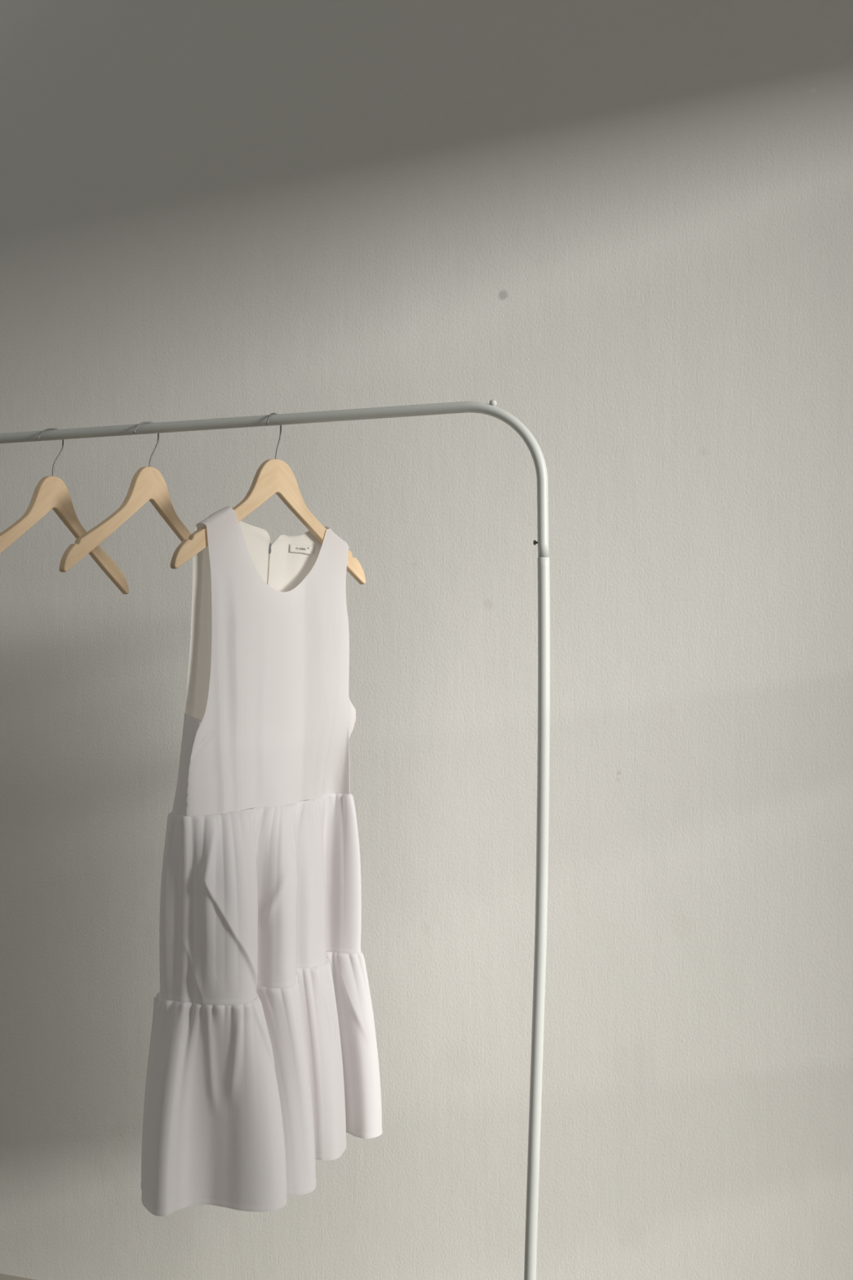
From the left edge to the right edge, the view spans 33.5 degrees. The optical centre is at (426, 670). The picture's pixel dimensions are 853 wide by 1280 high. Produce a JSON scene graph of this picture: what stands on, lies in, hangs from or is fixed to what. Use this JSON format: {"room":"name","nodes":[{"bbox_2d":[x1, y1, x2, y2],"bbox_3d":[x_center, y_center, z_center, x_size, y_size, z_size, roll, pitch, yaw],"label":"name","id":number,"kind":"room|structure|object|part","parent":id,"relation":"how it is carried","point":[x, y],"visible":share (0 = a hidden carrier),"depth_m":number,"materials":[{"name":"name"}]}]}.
{"room":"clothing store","nodes":[
{"label":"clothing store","id":0,"kind":"room"},
{"bbox_2d":[0,1273,35,1279],"bbox_3d":[-1.567,1.233,0.489,4.720,0.080,4.840,0,0,20],"label":"floor","id":1,"kind":"structure","parent":0,"point":[2,1277],"depth_m":2.78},
{"bbox_2d":[0,399,550,1279],"bbox_3d":[-0.485,0.401,2.249,1.406,1.584,0.402,0,0,20],"label":"rack","id":2,"kind":"object","parent":1,"relation":"on","point":[544,580],"visible":1,"depth_m":2.01,"materials":[{"name":"grey metal"}]},
{"bbox_2d":[0,428,128,594],"bbox_3d":[-0.609,-0.264,2.292,0.031,0.258,0.440,0,0,20],"label":"clothes hanger","id":3,"kind":"object","parent":2,"relation":"hanging from","point":[51,492],"visible":0.94,"depth_m":2.29,"materials":[{"name":"brown wood"}]},
{"bbox_2d":[58,421,191,572],"bbox_3d":[-0.441,-0.268,2.234,0.028,0.251,0.440,0,0,23],"label":"clothes hanger","id":4,"kind":"object","parent":2,"relation":"hanging from","point":[148,483],"visible":0.87,"depth_m":2.19,"materials":[{"name":"brown wood"}]},
{"bbox_2d":[170,413,365,584],"bbox_3d":[-0.230,-0.268,2.160,0.012,0.250,0.440,0,0,35],"label":"clothes hanger","id":5,"kind":"object","parent":2,"relation":"hanging from","point":[273,476],"visible":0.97,"depth_m":2.15,"materials":[{"name":"brown wood"}]},
{"bbox_2d":[140,506,382,1216],"bbox_3d":[-0.228,0.257,2.152,0.230,0.993,0.487,0,0,35],"label":"dress","id":6,"kind":"object","parent":5,"relation":"hanging from","point":[263,1059],"visible":1,"depth_m":2.06,"materials":[{"name":"white fabric"}]},
{"bbox_3d":[-0.483,-0.277,2.250,1.400,0.229,0.017,0,0,20],"label":"rail","id":7,"kind":"part","parent":2,"relation":"part of","materials":[{"name":"grey metal"}]},
{"bbox_3d":[0.155,0.501,2.016,0.043,1.326,0.017,0,0,20],"label":"post","id":8,"kind":"part","parent":2,"relation":"part of","materials":[{"name":"grey metal"}]},
{"bbox_2d":[0,0,852,1279],"bbox_3d":[-0.714,-0.717,2.818,4.720,3.980,0.120,0,0,20],"label":"wall","id":9,"kind":"structure","parent":0,"point":[624,228],"depth_m":2.47,"materials":[{"name":"paint"}]}
]}

